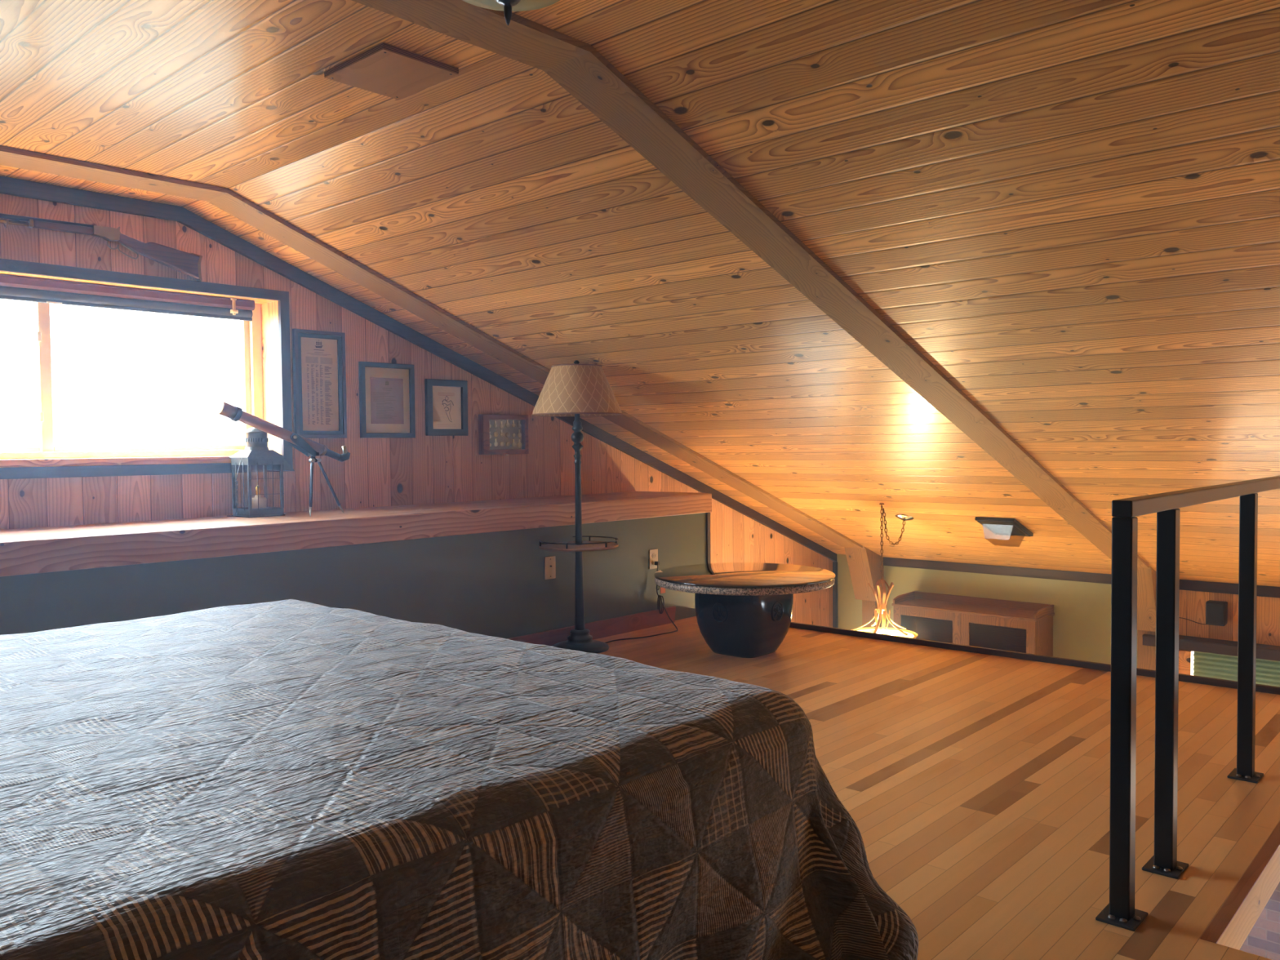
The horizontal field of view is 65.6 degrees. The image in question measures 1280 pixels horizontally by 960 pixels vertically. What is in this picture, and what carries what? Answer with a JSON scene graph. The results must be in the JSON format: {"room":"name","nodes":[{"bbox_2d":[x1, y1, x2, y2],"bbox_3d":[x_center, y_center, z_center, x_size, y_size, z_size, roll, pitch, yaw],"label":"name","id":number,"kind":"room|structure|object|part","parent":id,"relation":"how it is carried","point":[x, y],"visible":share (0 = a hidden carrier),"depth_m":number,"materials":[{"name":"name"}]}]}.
{"room":"loft bedroom","nodes":[
{"label":"loft bedroom","id":0,"kind":"room"},
{"bbox_2d":[0,512,706,638],"bbox_3d":[-2.567,0.642,3.327,0.619,0.628,8.223,1,3,42],"label":"half wall","id":1,"kind":"structure","parent":0,"point":[488,584],"depth_m":4.57,"materials":[{"name":"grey paint"}]},
{"bbox_2d":[0,491,711,576],"bbox_3d":[-2.560,0.269,3.317,0.632,0.118,8.243,1,3,42],"label":"ledge","id":2,"kind":"object","parent":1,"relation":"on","point":[33,550],"visible":1,"depth_m":4.19,"materials":[{"name":"wood"}]},
{"bbox_2d":[226,427,294,517],"bbox_3d":[-1.729,-0.038,4.491,0.174,0.402,0.268,1,3,42],"label":"lantern","id":3,"kind":"object","parent":2,"relation":"on","point":[256,452],"visible":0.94,"depth_m":4.45,"materials":[{"name":"metal"}]},
{"bbox_3d":[-1.837,0.030,4.487,0.012,0.196,0.012,1,3,42],"label":"corner post","id":4,"kind":"part","parent":3,"relation":"part of","materials":[{"name":"metal"}]},
{"bbox_3d":[-1.801,0.032,4.416,0.076,0.263,0.036,0,2,25],"label":"carry chain","id":5,"kind":"part","parent":3,"relation":"part of","materials":[{"name":"metal"}]},
{"bbox_3d":[-1.725,0.033,4.385,0.012,0.196,0.012,1,3,42],"label":"corner post","id":6,"kind":"part","parent":3,"relation":"part of","materials":[{"name":"metal"}]},
{"bbox_3d":[-1.730,0.045,4.492,0.025,0.048,0.026,1,3,42],"label":"flame glass","id":7,"kind":"part","parent":3,"relation":"part of","materials":[{"name":"clear glass"}]},
{"bbox_3d":[-1.729,0.097,4.494,0.076,0.057,0.076,1,3,42],"label":"oil burner","id":8,"kind":"part","parent":3,"relation":"part of","materials":[{"name":"glass"}]},
{"bbox_3d":[-1.735,0.025,4.598,0.012,0.196,0.012,1,3,42],"label":"corner post","id":9,"kind":"part","parent":3,"relation":"part of","materials":[{"name":"metal"}]},
{"bbox_3d":[-1.623,0.028,4.497,0.012,0.196,0.012,1,3,42],"label":"corner post","id":10,"kind":"part","parent":3,"relation":"part of","materials":[{"name":"metal"}]},
{"bbox_2d":[217,401,350,516],"bbox_3d":[-1.566,-0.087,4.391,0.184,0.504,0.604,1,2,30],"label":"telescope","id":11,"kind":"object","parent":2,"relation":"on","point":[307,446],"visible":1,"depth_m":4.39,"materials":[{"name":"orange metal"}]},
{"bbox_3d":[-1.468,0.017,4.433,0.013,0.208,0.067,-1,2,-6],"label":"leg","id":12,"kind":"part","parent":11,"relation":"part of","materials":[{"name":"black plastic"}]},
{"bbox_3d":[-1.424,0.015,4.542,0.012,0.215,0.120,1,2,37],"label":"leg","id":13,"kind":"part","parent":11,"relation":"part of","materials":[{"name":"black plastic"}]},
{"bbox_2d":[544,555,555,579],"bbox_3d":[-0.465,0.457,5.164,0.012,0.117,0.074,1,3,42],"label":"cable plate","id":14,"kind":"object","parent":1,"relation":"attached to","point":[549,562],"visible":1,"depth_m":5.16,"materials":[{"name":"beige plastic"}]},
{"bbox_2d":[648,548,657,568],"bbox_3d":[0.080,0.459,5.767,0.008,0.113,0.074,1,3,42],"label":"wall outlet","id":15,"kind":"object","parent":1,"relation":"attached to","point":[653,553],"visible":1,"depth_m":5.76,"materials":[{"name":"beige plastic"}]},
{"bbox_2d":[706,512,710,563],"bbox_3d":[0.425,0.639,6.149,0.012,0.879,0.025,1,3,42],"label":"trim","id":16,"kind":"structure","parent":1,"relation":"attached to","point":[708,514],"depth_m":6.13,"materials":[{"name":"black wood"}]},
{"bbox_2d":[0,193,833,626],"bbox_3d":[-1.948,0.929,4.669,0.260,4.850,11.022,1,3,42],"label":"wall","id":17,"kind":"structure","parent":0,"point":[420,469],"depth_m":4.99,"materials":[{"name":"brown wood"}]},
{"bbox_2d":[0,176,181,221],"bbox_3d":[-3.084,-1.111,3.160,0.024,0.062,3.195,1,3,42],"label":"trim","id":18,"kind":"structure","parent":17,"relation":"attached to","point":[9,186],"depth_m":4.05,"materials":[{"name":"black wood"}]},
{"bbox_2d":[0,213,202,281],"bbox_3d":[-2.401,-0.952,3.897,0.052,0.188,1.352,1,3,42],"label":"rifle","id":19,"kind":"object","parent":17,"relation":"attached to","point":[187,264],"visible":1,"depth_m":4.15,"materials":[{"name":"brown wood"}]},
{"bbox_3d":[-2.164,-0.962,4.154,0.006,0.066,0.125,1,3,42],"label":"lever","id":20,"kind":"part","parent":19,"relation":"part of","materials":[{"name":"metal"}]},
{"bbox_3d":[-1.960,-0.937,4.379,0.039,0.116,0.047,1,3,42],"label":"butt plate","id":21,"kind":"part","parent":19,"relation":"part of","materials":[{"name":"brown wood"}]},
{"bbox_2d":[0,271,281,467],"bbox_3d":[-2.488,-0.446,4.034,0.272,0.782,2.085,1,3,42],"label":"window","id":22,"kind":"structure","parent":17,"relation":"in","point":[260,340],"depth_m":4.39,"materials":[{"name":"brown wood"}]},
{"bbox_3d":[-2.868,-0.430,3.776,0.023,0.657,1.051,1,3,42],"label":"sash","id":23,"kind":"part","parent":22,"relation":"part of","materials":[{"name":"white glass"}]},
{"bbox_3d":[-2.484,-0.070,4.047,0.272,0.030,2.085,1,3,42],"label":"sill","id":24,"kind":"part","parent":22,"relation":"part of","materials":[{"name":"brown wood"}]},
{"bbox_2d":[0,274,254,320],"bbox_3d":[-2.476,-0.765,3.966,0.077,0.096,1.942,1,3,42],"label":"roller blind","id":25,"kind":"object","parent":22,"relation":"attached to","point":[13,287],"visible":1,"depth_m":4.24,"materials":[{"name":"red fabric"}]},
{"bbox_3d":[-2.198,-0.462,4.470,0.030,0.662,0.910,1,3,42],"label":"sash","id":26,"kind":"part","parent":22,"relation":"part of","materials":[{"name":"beige plastic"}]},
{"bbox_2d":[0,258,288,300],"bbox_3d":[-2.399,-0.836,3.922,0.022,0.045,2.155,1,3,42],"label":"trim","id":27,"kind":"structure","parent":17,"relation":"attached to","point":[7,265],"depth_m":4.19,"materials":[{"name":"black wood"}]},
{"bbox_2d":[0,462,293,479],"bbox_3d":[-2.391,-0.030,3.950,0.022,0.045,2.155,1,3,42],"label":"trim","id":28,"kind":"structure","parent":17,"relation":"attached to","point":[16,473],"depth_m":4.16,"materials":[{"name":"black wood"}]},
{"bbox_2d":[277,292,293,462],"bbox_3d":[-1.685,-0.490,4.715,0.022,0.807,0.045,1,3,42],"label":"trim","id":29,"kind":"structure","parent":17,"relation":"attached to","point":[283,304],"depth_m":4.71,"materials":[{"name":"black wood"}]},
{"bbox_2d":[292,328,346,438],"bbox_3d":[-1.562,-0.466,4.849,0.023,0.522,0.271,1,3,42],"label":"framed piece","id":30,"kind":"object","parent":17,"relation":"attached to","point":[319,371],"visible":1,"depth_m":4.85,"materials":[{"name":"brown wood"}]},
{"bbox_2d":[358,361,415,437],"bbox_3d":[-1.305,-0.411,5.133,0.023,0.385,0.322,1,3,42],"label":"framed piece","id":31,"kind":"object","parent":17,"relation":"attached to","point":[386,390],"visible":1,"depth_m":5.13,"materials":[{"name":"paper"}]},
{"bbox_2d":[424,378,468,435],"bbox_3d":[-1.053,-0.394,5.411,0.023,0.304,0.271,1,3,42],"label":"framed sketch","id":32,"kind":"object","parent":17,"relation":"attached to","point":[446,400],"visible":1,"depth_m":5.41,"materials":[{"name":"wood"}]},
{"bbox_2d":[478,413,528,455],"bbox_3d":[-0.781,-0.258,5.698,0.044,0.232,0.334,1,3,42],"label":"case","id":33,"kind":"object","parent":17,"relation":"attached to","point":[498,434],"visible":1,"depth_m":5.69,"materials":[{"name":"brown wood"}]},
{"bbox_2d":[177,206,836,561],"bbox_3d":[-0.178,-0.249,6.377,0.024,2.064,5.439,1,3,42],"label":"trim","id":34,"kind":"structure","parent":17,"relation":"attached to","point":[188,219],"depth_m":5.36,"materials":[{"name":"black wood"}]},
{"bbox_2d":[832,561,837,627],"bbox_3d":[1.666,1.941,8.454,0.030,2.494,0.030,1,3,42],"label":"trim","id":35,"kind":"structure","parent":17,"relation":"attached to","point":[834,563],"depth_m":8.41,"materials":[{"name":"brown wood"}]},
{"bbox_2d":[0,0,1279,586],"bbox_3d":[1.395,-0.197,1.409,9.037,2.177,10.772,1,3,42],"label":"ceiling","id":36,"kind":"structure","parent":0,"point":[1069,209],"depth_m":3.27,"materials":[{"name":"brown wood"}]},
{"bbox_2d":[0,145,227,200],"bbox_3d":[-2.823,-1.127,2.922,0.193,0.019,3.195,1,3,42],"label":"trim","id":37,"kind":"structure","parent":36,"relation":"attached to","point":[9,157],"depth_m":3.76,"materials":[{"name":"brown wood"}]},
{"bbox_2d":[324,42,458,99],"bbox_3d":[-0.698,-1.142,2.786,0.294,0.020,0.244,1,3,42],"label":"plywood panel","id":38,"kind":"object","parent":36,"relation":"attached to","point":[386,69],"visible":1,"depth_m":2.76,"materials":[{"name":"wood"}]},
{"bbox_2d":[351,0,591,70],"bbox_3d":[-1.273,-1.093,1.513,0.186,0.019,3.195,1,3,42],"label":"trim","id":39,"kind":"structure","parent":36,"relation":"attached to","point":[525,41],"depth_m":2.48,"materials":[{"name":"brown wood"}]},
{"bbox_2d":[462,0,559,26],"bbox_3d":[-0.237,-0.965,1.763,0.350,0.312,0.350,1,3,42],"label":"ceiling lamp","id":40,"kind":"object","parent":36,"relation":"attached to","point":[507,6],"visible":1,"depth_m":1.80,"materials":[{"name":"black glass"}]},
{"bbox_3d":[-0.236,-0.913,1.764,0.350,0.115,0.350,1,3,42],"label":"lamp shade","id":41,"kind":"part","parent":40,"relation":"part of","materials":[{"name":"white glass"}]},
{"bbox_2d":[206,188,862,547],"bbox_3d":[-0.029,-0.325,6.013,0.193,1.891,5.088,1,3,42],"label":"ceiling beam","id":42,"kind":"structure","parent":36,"relation":"attached to","point":[233,203],"depth_m":4.99,"materials":[{"name":"brown wood"}]},
{"bbox_2d":[542,45,1148,568],"bbox_3d":[1.520,-0.291,4.605,0.186,1.891,5.088,1,3,42],"label":"ceiling beam","id":43,"kind":"structure","parent":36,"relation":"attached to","point":[589,77],"depth_m":3.48,"materials":[{"name":"brown wood"}]},
{"bbox_2d":[850,503,918,638],"bbox_3d":[1.611,0.629,6.503,0.511,0.952,0.457,-1,2,-7],"label":"chandelier","id":44,"kind":"object","parent":36,"relation":"hanging from","point":[882,598],"visible":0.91,"depth_m":6.49,"materials":[{"name":"antler"},{"name":"aged brass metal"}]},
{"bbox_3d":[1.485,0.899,6.532,0.174,0.189,0.018,0,2,12],"label":"arm","id":45,"kind":"part","parent":44,"relation":"part of","materials":[{"name":"brown wood"}]},
{"bbox_3d":[1.534,0.903,6.420,0.018,0.189,0.174,1,2,30],"label":"arm","id":46,"kind":"part","parent":44,"relation":"part of","materials":[{"name":"brown wood"}]},
{"bbox_3d":[1.582,0.403,6.492,0.016,0.480,0.016,1,3,42],"label":"chain","id":47,"kind":"part","parent":44,"relation":"part of","materials":[{"name":"gold metal"}]},
{"bbox_3d":[1.588,1.056,6.515,0.458,0.097,0.458,1,3,42],"label":"lamp shade","id":48,"kind":"part","parent":44,"relation":"part of","materials":[{"name":"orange glass"}]},
{"bbox_3d":[1.689,0.305,6.576,0.035,0.252,0.283,1,3,42],"label":"swag chain","id":49,"kind":"part","parent":44,"relation":"part of","materials":[{"name":"gold metal"}]},
{"bbox_3d":[1.655,0.901,6.432,0.174,0.189,0.036,1,3,42],"label":"arm","id":50,"kind":"part","parent":44,"relation":"part of","materials":[{"name":"brown wood"}]},
{"bbox_3d":[1.682,0.897,6.551,0.174,0.189,0.018,-1,2,-23],"label":"arm","id":51,"kind":"part","parent":44,"relation":"part of","materials":[{"name":"brown wood"}]},
{"bbox_2d":[974,516,1033,536],"bbox_3d":[2.314,0.328,6.306,0.250,0.195,0.315,1,3,42],"label":"square ceiling light","id":52,"kind":"object","parent":36,"relation":"attached to","point":[997,526],"visible":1,"depth_m":6.26,"materials":[{"name":"brown metal"}]},
{"bbox_2d":[593,616,1279,959],"bbox_3d":[0.639,1.062,0.370,8.717,0.070,8.138,1,3,42],"label":"floor","id":53,"kind":"structure","parent":0,"point":[975,787],"depth_m":3.01,"materials":[{"name":"brown wood"}]},
{"bbox_2d":[0,599,918,959],"bbox_3d":[-1.003,0.677,1.533,2.146,0.632,2.363,1,3,42],"label":"patchwork quilt","id":54,"kind":"object","parent":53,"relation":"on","point":[289,779],"visible":1,"depth_m":1.35,"materials":[{"name":"fabric"}]},
{"bbox_2d":[506,605,675,646],"bbox_3d":[-0.536,0.829,5.054,0.029,0.098,2.197,1,3,42],"label":"baseboard","id":55,"kind":"structure","parent":53,"relation":"on","point":[633,622],"depth_m":5.46,"materials":[{"name":"brown wood"}]},
{"bbox_2d":[531,360,678,653],"bbox_3d":[-0.124,0.121,5.301,0.468,1.484,1.041,1,3,42],"label":"floor lamp","id":56,"kind":"object","parent":53,"relation":"on","point":[575,390],"visible":1,"depth_m":4.99,"materials":[{"name":"brown metal"}]},
{"bbox_3d":[-0.322,-0.456,5.069,0.460,0.247,0.460,1,3,42],"label":"lamp shade","id":57,"kind":"part","parent":56,"relation":"part of","materials":[{"name":"fabric"}]},
{"bbox_2d":[538,535,618,551],"bbox_3d":[-0.314,0.326,5.096,0.410,0.042,0.410,1,3,42],"label":"tray","id":58,"kind":"object","parent":56,"relation":"on","point":[578,545],"depth_m":4.99,"materials":[{"name":"brown metal"}]},
{"bbox_3d":[0.031,0.676,5.443,0.195,0.363,0.654,1,2,29],"label":"power cord","id":59,"kind":"part","parent":56,"relation":"part of","materials":[{"name":"black plastic"}]},
{"bbox_2d":[653,562,835,657],"bbox_3d":[0.525,0.668,5.010,0.906,0.398,0.906,1,3,42],"label":"round table","id":60,"kind":"object","parent":53,"relation":"on","point":[744,610],"visible":1,"depth_m":4.84,"materials":[{"name":"black ceramic"}]},
{"bbox_3d":[0.523,0.475,5.003,0.906,0.012,0.906,1,3,42],"label":"glass","id":61,"kind":"part","parent":60,"relation":"part of","materials":[{"name":"clear glass"}]},
{"bbox_2d":[789,622,1279,694],"bbox_3d":[3.500,1.024,3.284,8.405,0.308,0.022,1,3,42],"label":"trim","id":62,"kind":"structure","parent":53,"relation":"attached to","point":[1082,664],"depth_m":4.79,"materials":[{"name":"black wood"}]},
{"bbox_2d":[1095,475,1279,931],"bbox_3d":[1.857,0.463,3.045,0.080,0.918,2.490,1,3,42],"label":"guard railing","id":63,"kind":"object","parent":53,"relation":"on","point":[1120,912],"visible":1,"depth_m":2.39,"materials":[{"name":"black metal"}]},
{"bbox_3d":[1.057,0.957,2.178,0.080,0.007,0.100,1,3,42],"label":"plate","id":64,"kind":"part","parent":63,"relation":"part of","materials":[{"name":"black plastic"}]},
{"bbox_3d":[1.053,0.517,2.162,0.042,0.875,0.042,1,3,42],"label":"post","id":65,"kind":"part","parent":63,"relation":"part of","materials":[{"name":"black metal"}]},
{"bbox_3d":[1.285,0.946,2.427,0.080,0.007,0.100,1,3,42],"label":"plate","id":66,"kind":"part","parent":63,"relation":"part of","materials":[{"name":"black plastic"}]},
{"bbox_3d":[1.280,0.506,2.412,0.042,0.875,0.042,1,3,42],"label":"post","id":67,"kind":"part","parent":63,"relation":"part of","materials":[{"name":"black metal"}]},
{"bbox_3d":[1.862,0.022,3.040,0.042,0.036,2.462,1,3,42],"label":"rail","id":68,"kind":"part","parent":63,"relation":"part of","materials":[{"name":"brown wood"}]},
{"bbox_3d":[1.880,0.917,3.082,0.080,0.007,0.100,1,3,42],"label":"plate","id":69,"kind":"part","parent":63,"relation":"part of","materials":[{"name":"black plastic"}]},
{"bbox_3d":[1.876,0.478,3.066,0.042,0.875,0.042,1,3,42],"label":"post","id":70,"kind":"part","parent":63,"relation":"part of","materials":[{"name":"black metal"}]},
{"bbox_2d":[1200,822,1279,943],"bbox_3d":[1.859,0.931,2.812,0.030,0.003,2.001,1,3,42],"label":"trim","id":71,"kind":"structure","parent":53,"relation":"on","point":[1216,928],"depth_m":2.30,"materials":[{"name":"brown wood"}]},
{"bbox_2d":[1217,845,1279,950],"bbox_3d":[1.863,0.981,2.811,0.021,0.096,2.001,1,3,42],"label":"trim","id":72,"kind":"structure","parent":53,"relation":"attached to","point":[1240,926],"depth_m":2.33,"materials":[{"name":"brown wood"}]},
{"bbox_2d":[836,554,1137,667],"bbox_3d":[2.566,1.921,7.654,2.437,2.570,0.001,1,3,42],"label":"wall","id":73,"kind":"structure","parent":0,"point":[1082,619],"depth_m":7.31,"materials":[{"name":"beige paint"}]},
{"bbox_2d":[891,591,1054,656],"bbox_3d":[2.485,1.298,7.463,1.114,0.792,0.352,1,3,42],"label":"upper cabinet","id":74,"kind":"object","parent":73,"relation":"attached to","point":[1024,627],"visible":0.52,"depth_m":7.45,"materials":[{"name":"brown wood"}]},
{"bbox_3d":[2.175,1.337,7.528,0.544,0.716,0.019,1,3,42],"label":"door","id":75,"kind":"part","parent":74,"relation":"part of","materials":[{"name":"brown wood"}]},
{"bbox_3d":[2.483,0.932,7.451,1.102,0.059,0.346,1,3,42],"label":"gallery rail","id":76,"kind":"part","parent":74,"relation":"part of","materials":[{"name":"brown wood"}]},
{"bbox_3d":[2.579,1.346,7.161,0.544,0.716,0.019,1,3,42],"label":"door","id":77,"kind":"part","parent":74,"relation":"part of","materials":[{"name":"brown wood"}]},
{"bbox_2d":[883,557,1111,584],"bbox_3d":[2.694,0.679,7.470,1.900,0.068,0.020,1,3,42],"label":"trim","id":78,"kind":"structure","parent":73,"relation":"attached to","point":[913,563],"depth_m":7.44,"materials":[{"name":"black wood"}]},
{"bbox_2d":[1178,589,1279,651],"bbox_3d":[5.905,1.579,4.600,6.600,1.740,0.001,1,3,42],"label":"wall","id":79,"kind":"structure","parent":0,"point":[1192,605],"depth_m":6.47,"materials":[{"name":"brown wood"}]},
{"bbox_2d":[1137,565,1155,670],"bbox_3d":[3.376,1.892,6.698,0.186,2.678,0.322,1,3,42],"label":"trim","id":80,"kind":"structure","parent":79,"relation":"attached to","point":[1146,577],"depth_m":6.63,"materials":[{"name":"brown wood"}]},
{"bbox_2d":[1178,649,1194,675],"bbox_3d":[4.450,1.701,5.977,2.200,1.090,0.130,1,3,42],"label":"window","id":81,"kind":"structure","parent":79,"relation":"in","point":[1186,661],"depth_m":6.62,"materials":[{"name":"brown wood"}]},
{"bbox_2d":[1178,600,1227,626],"bbox_3d":[3.643,0.870,6.554,0.404,0.169,0.108,1,3,42],"label":"wall speaker","id":82,"kind":"object","parent":79,"relation":"attached to","point":[1216,611],"visible":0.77,"depth_m":6.42,"materials":[{"name":"black plastic"}]},
{"bbox_2d":[1206,604,1223,624],"bbox_3d":[3.717,0.870,6.417,0.094,0.121,0.005,1,3,42],"label":"grille","id":83,"kind":"object","parent":82,"relation":"attached to","point":[1215,613],"depth_m":6.41,"materials":[{"name":"black plastic"}]},
{"bbox_2d":[1142,634,1279,661],"bbox_3d":[4.418,1.095,5.834,2.675,0.070,0.145,1,3,42],"label":"window valance","id":84,"kind":"object","parent":79,"relation":"attached to","point":[1264,651],"visible":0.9,"depth_m":6.41,"materials":[{"name":"brown wood"}]},
{"bbox_2d":[1179,579,1279,597],"bbox_3d":[5.935,0.749,4.524,6.480,0.068,0.020,1,3,42],"label":"trim","id":85,"kind":"structure","parent":79,"relation":"attached to","point":[1192,585],"depth_m":6.46,"materials":[{"name":"brown wood"}]},
{"bbox_2d":[1193,651,1279,686],"bbox_3d":[4.417,1.433,5.941,1.980,0.608,0.034,1,3,42],"label":"window shade","id":86,"kind":"object","parent":79,"relation":"attached to","point":[1220,666],"visible":0.28,"depth_m":6.46,"materials":[{"name":"green fabric"}]},
{"bbox_2d":[1239,881,1279,959],"bbox_3d":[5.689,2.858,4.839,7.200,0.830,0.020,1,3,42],"label":"floor","id":87,"kind":"structure","parent":0,"point":[1263,940],"depth_m":6.35,"materials":[{"name":"grey wood"}]},
{"bbox_3d":[1.516,3.477,1.629,9.037,0.100,11.022,1,3,42],"label":"floor","id":88,"kind":"structure","parent":0,"visible":0},
{"bbox_2d":[844,546,884,627],"bbox_3d":[1.826,1.859,8.107,0.193,2.678,0.322,1,3,42],"label":"trim","id":89,"kind":"structure","parent":88,"relation":"on","point":[864,564],"depth_m":8.05,"materials":[{"name":"brown wood"}]}
]}

